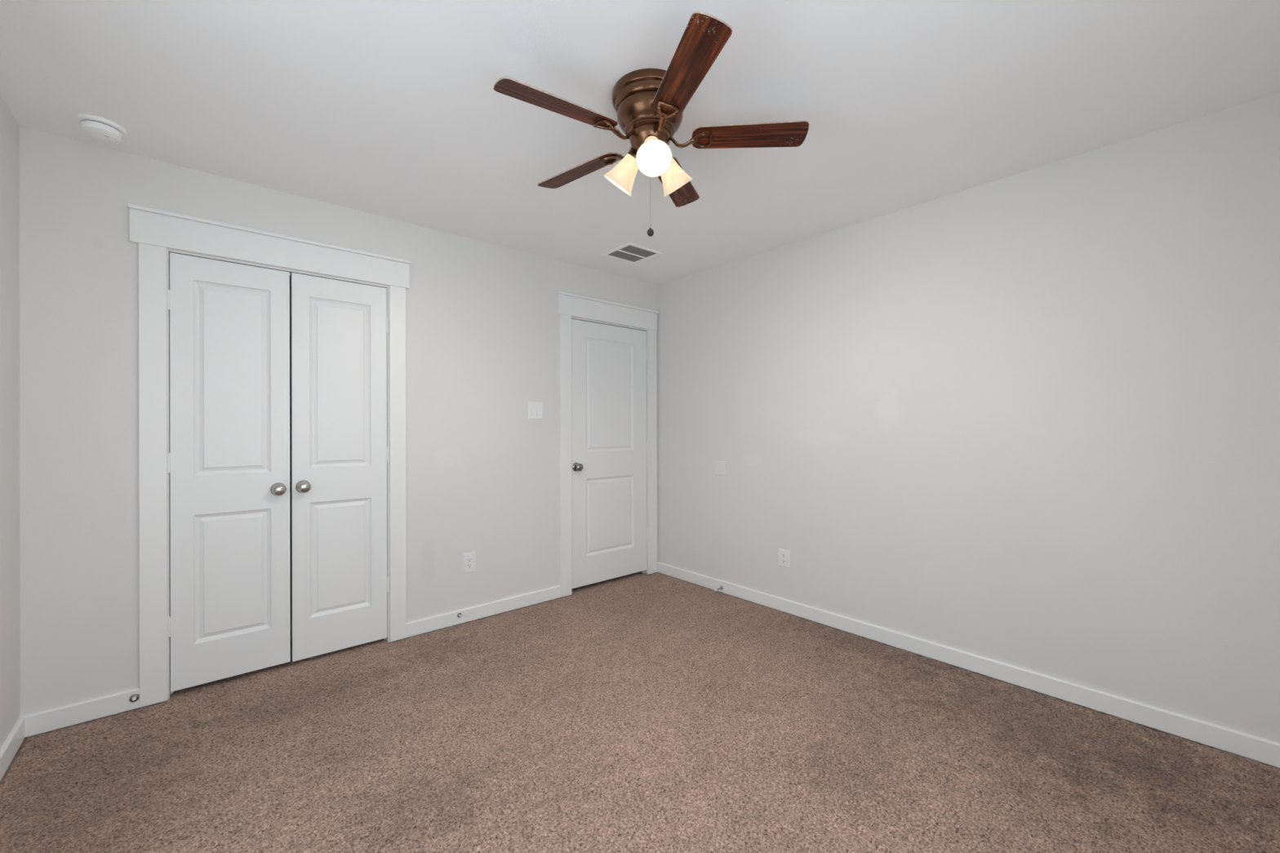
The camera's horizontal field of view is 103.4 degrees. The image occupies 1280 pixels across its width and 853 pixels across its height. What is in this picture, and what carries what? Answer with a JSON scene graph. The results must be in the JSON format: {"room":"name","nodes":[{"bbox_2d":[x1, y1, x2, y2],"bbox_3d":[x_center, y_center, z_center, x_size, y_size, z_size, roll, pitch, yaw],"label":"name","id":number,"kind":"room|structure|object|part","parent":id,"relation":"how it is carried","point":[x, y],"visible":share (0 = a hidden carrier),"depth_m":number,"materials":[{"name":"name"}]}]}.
{"room":"empty bedroom","nodes":[
{"label":"empty bedroom","id":0,"kind":"room"},
{"bbox_2d":[0,93,20,748],"bbox_3d":[-1.297,0.018,0.579,0.120,2.540,3.720,0,0,-41],"label":"wall","id":1,"kind":"structure","parent":0,"point":[10,525],"depth_m":1.91,"materials":[{"name":"paint"}]},
{"bbox_2d":[0,716,25,781],"bbox_3d":[-1.279,1.197,0.663,0.014,0.084,3.586,0,0,-41],"label":"baseboard","id":2,"kind":"structure","parent":1,"relation":"attached to","point":[11,744],"depth_m":1.88,"materials":[{"name":"white paint"}]},
{"bbox_2d":[19,126,657,737],"bbox_3d":[-1.369,0.023,3.399,3.725,2.550,0.620,0,0,-41],"label":"wall","id":3,"kind":"structure","parent":0,"point":[482,319],"depth_m":2.32,"materials":[{"name":"paint"}]},
{"bbox_2d":[19,687,139,737],"bbox_3d":[-2.342,1.199,2.125,0.339,0.084,0.014,0,0,-41],"label":"baseboard","id":4,"kind":"structure","parent":3,"relation":"attached to","point":[55,718],"depth_m":2.11,"materials":[{"name":"white paint"}]},
{"bbox_2d":[128,693,139,702],"bbox_3d":[-2.215,1.193,2.214,0.033,0.033,0.020,0,0,-41],"label":"door stop","id":5,"kind":"object","parent":3,"relation":"attached to","point":[135,697],"visible":1,"depth_m":2.21,"materials":[{"name":"silver metal"}]},
{"bbox_2d":[166,252,290,692],"bbox_3d":[-1.968,0.209,2.442,0.463,2.009,0.102,0,0,-41],"label":"door","id":6,"kind":"structure","parent":3,"relation":"in","point":[228,456],"depth_m":2.45,"materials":[{"name":"white paint"}]},
{"bbox_3d":[-1.820,0.319,2.548,0.066,0.066,0.067,0,0,-41],"label":"knob","id":7,"kind":"part","parent":6,"relation":"part of","materials":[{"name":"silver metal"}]},
{"bbox_2d":[127,203,411,707],"bbox_3d":[-1.831,0.140,2.637,1.172,2.222,0.160,0,0,-41],"label":"door frame","id":8,"kind":"structure","parent":3,"relation":"attached to","point":[155,231],"depth_m":2.29,"materials":[{"name":"white paint"}]},
{"bbox_2d":[290,272,389,662],"bbox_3d":[-1.613,0.210,2.753,0.463,2.013,0.102,0,0,-41],"label":"door","id":9,"kind":"structure","parent":3,"relation":"in","point":[340,329],"depth_m":2.75,"materials":[{"name":"white paint"}]},
{"bbox_3d":[-1.740,0.314,2.618,0.066,0.066,0.067,0,0,-41],"label":"knob","id":10,"kind":"part","parent":9,"relation":"part of","materials":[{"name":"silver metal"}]},
{"bbox_2d":[462,551,475,573],"bbox_3d":[-1.089,0.871,3.226,0.078,0.128,0.008,0,0,-41],"label":"wall outlet","id":11,"kind":"object","parent":3,"relation":"attached to","point":[468,559],"visible":1,"depth_m":3.22,"materials":[{"name":"white plastic"}]},
{"bbox_2d":[466,557,471,562],"bbox_3d":[-1.087,0.851,3.224,0.034,0.027,0.003,0,0,-41],"label":"receptacle","id":12,"kind":"object","parent":11,"relation":"attached to","point":[468,559],"depth_m":3.22,"materials":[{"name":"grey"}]},
{"bbox_2d":[406,585,560,637],"bbox_3d":[-0.978,1.196,3.319,1.057,0.084,0.014,0,0,-41],"label":"baseboard","id":13,"kind":"structure","parent":3,"relation":"attached to","point":[427,624],"depth_m":3.26,"materials":[{"name":"white paint"}]},
{"bbox_2d":[528,401,542,419],"bbox_3d":[-0.729,-0.111,3.539,0.114,0.122,0.012,0,0,-41],"label":"light switch","id":14,"kind":"object","parent":3,"relation":"attached to","point":[535,408],"visible":1,"depth_m":3.54,"materials":[{"name":"white plastic"}]},
{"bbox_2d":[556,291,658,597],"bbox_3d":[-0.259,0.137,4.012,0.985,2.222,0.160,0,0,-41],"label":"door frame","id":15,"kind":"structure","parent":3,"relation":"attached to","point":[569,305],"depth_m":3.84,"materials":[{"name":"white paint"}]},
{"bbox_2d":[571,319,648,588],"bbox_3d":[-0.210,0.202,3.979,0.755,2.000,0.103,0,0,-41],"label":"door","id":16,"kind":"structure","parent":3,"relation":"in","point":[610,446],"depth_m":3.97,"materials":[{"name":"white paint"}]},
{"bbox_3d":[-0.456,0.301,3.742,0.066,0.066,0.067,0,0,-41],"label":"knob","id":17,"kind":"part","parent":16,"relation":"part of","materials":[{"name":"silver metal"}]},
{"bbox_2d":[0,571,1279,852],"bbox_3d":[-0.017,1.239,1.856,3.485,0.016,3.720,0,0,-41],"label":"floor","id":18,"kind":"structure","parent":0,"point":[639,712],"depth_m":1.88,"materials":[{"name":"brown carpet"}]},
{"bbox_2d":[0,0,1279,284],"bbox_3d":[0.018,-1.255,1.811,3.725,0.100,3.840,0,0,-41],"label":"ceiling","id":19,"kind":"structure","parent":0,"point":[393,109],"depth_m":1.81,"materials":[{"name":"paint"}]},
{"bbox_2d":[75,113,126,142],"bbox_3d":[-2.143,-1.178,2.011,0.141,0.046,0.141,0,0,-41],"label":"smoke detector","id":20,"kind":"object","parent":19,"relation":"attached to","point":[98,127],"visible":1,"depth_m":1.98,"materials":[{"name":"white plastic"}]},
{"bbox_2d":[601,242,662,263],"bbox_3d":[-0.056,-1.202,3.519,0.303,0.006,0.303,0,0,-41],"label":"ceiling vent","id":21,"kind":"object","parent":19,"relation":"in","point":[632,253],"visible":1,"depth_m":3.52,"materials":[{"name":"white metal"}]},
{"bbox_2d":[608,250,643,262],"bbox_3d":[-0.099,-1.202,3.568,0.248,0.005,0.113,0,0,-41],"label":"grille","id":22,"kind":"object","parent":21,"relation":"attached to","point":[624,255],"depth_m":3.57,"materials":[{"name":"grey metal"}]},
{"bbox_2d":[619,245,655,257],"bbox_3d":[-0.012,-1.202,3.469,0.248,0.005,0.113,0,0,-41],"label":"grille","id":23,"kind":"object","parent":21,"relation":"attached to","point":[636,251],"depth_m":3.47,"materials":[{"name":"grey metal"}]},
{"bbox_2d":[493,11,808,236],"bbox_3d":[0.006,-0.949,1.830,1.072,0.512,1.082,0,0,-41],"label":"ceiling fan","id":24,"kind":"object","parent":19,"relation":"hanging from","point":[649,104],"visible":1,"depth_m":1.75,"materials":[{"name":"brown wood"}]},
{"bbox_3d":[-0.260,-1.037,1.633,0.412,0.006,0.115,-1,13,-34],"label":"blade","id":25,"kind":"part","parent":24,"relation":"part of","materials":[{"name":"brown wood"}]},
{"bbox_3d":[-0.247,-1.037,2.054,0.412,0.006,0.115,-1,13,38],"label":"blade","id":26,"kind":"part","parent":24,"relation":"part of","materials":[{"name":"brown wood"}]},
{"bbox_3d":[-0.051,-0.947,1.876,0.124,0.118,0.124,41,16,19],"label":"lamp shade","id":27,"kind":"part","parent":24,"relation":"part of","materials":[{"name":"white glass"}]},
{"bbox_2d":[627,148,636,158],"bbox_3d":[-0.007,-1.008,1.855,0.058,0.056,0.058,41,16,19],"label":"socket","id":28,"kind":"object","parent":24,"relation":"attached to","point":[632,153],"depth_m":1.84,"materials":[{"name":"brown"}]},
{"bbox_3d":[0.038,-0.843,1.836,0.003,0.243,0.003,0,0,-41],"label":"pull chain","id":29,"kind":"part","parent":24,"relation":"part of","materials":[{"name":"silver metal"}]},
{"bbox_2d":[644,134,658,148],"bbox_3d":[0.040,-1.008,1.786,0.058,0.056,0.058,0,-39,-5],"label":"socket","id":30,"kind":"object","parent":24,"relation":"attached to","point":[646,136],"depth_m":1.76,"materials":[{"name":"white glass"}]},
{"bbox_3d":[0.044,-0.955,1.744,0.053,0.080,0.053,0,-39,-5],"label":"bulb","id":31,"kind":"part","parent":24,"relation":"part of","materials":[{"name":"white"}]},
{"bbox_3d":[0.044,-0.947,1.738,0.124,0.118,0.124,0,-39,-5],"label":"lamp shade","id":32,"kind":"part","parent":24,"relation":"part of","materials":[{"name":"white glass"}]},
{"bbox_3d":[0.116,-0.947,1.890,0.124,0.118,0.124,-44,23,-27],"label":"lamp shade","id":33,"kind":"part","parent":24,"relation":"part of","materials":[{"name":"white glass"}]},
{"bbox_3d":[0.157,-1.044,2.171,0.115,0.006,0.412,-15,-5,19],"label":"blade","id":34,"kind":"part","parent":24,"relation":"part of","materials":[{"name":"brown wood"}]},
{"bbox_3d":[0.136,-1.044,1.491,0.115,0.006,0.412,12,-4,-16],"label":"blade","id":35,"kind":"part","parent":24,"relation":"part of","materials":[{"name":"brown wood"}]},
{"bbox_3d":[0.394,-1.048,1.823,0.412,0.006,0.115,-1,-13,2],"label":"blade","id":36,"kind":"part","parent":24,"relation":"part of","materials":[{"name":"brown wood"}]},
{"bbox_2d":[657,92,1279,768],"bbox_3d":[1.416,0.013,2.953,0.120,2.540,3.720,0,0,-41],"label":"wall","id":37,"kind":"structure","parent":0,"point":[1029,420],"depth_m":2.39,"materials":[{"name":"paint"}]},
{"bbox_2d":[778,548,790,568],"bbox_3d":[0.961,0.881,3.377,0.008,0.116,0.085,0,0,-41],"label":"wall outlet","id":38,"kind":"object","parent":37,"relation":"attached to","point":[784,555],"visible":1,"depth_m":3.37,"materials":[{"name":"white plastic"}]},
{"bbox_2d":[657,561,1279,768],"bbox_3d":[1.329,1.192,2.954,0.014,0.084,3.600,0,0,-41],"label":"baseboard","id":39,"kind":"structure","parent":37,"relation":"attached to","point":[1244,744],"depth_m":2.37,"materials":[{"name":"white paint"}]}
]}

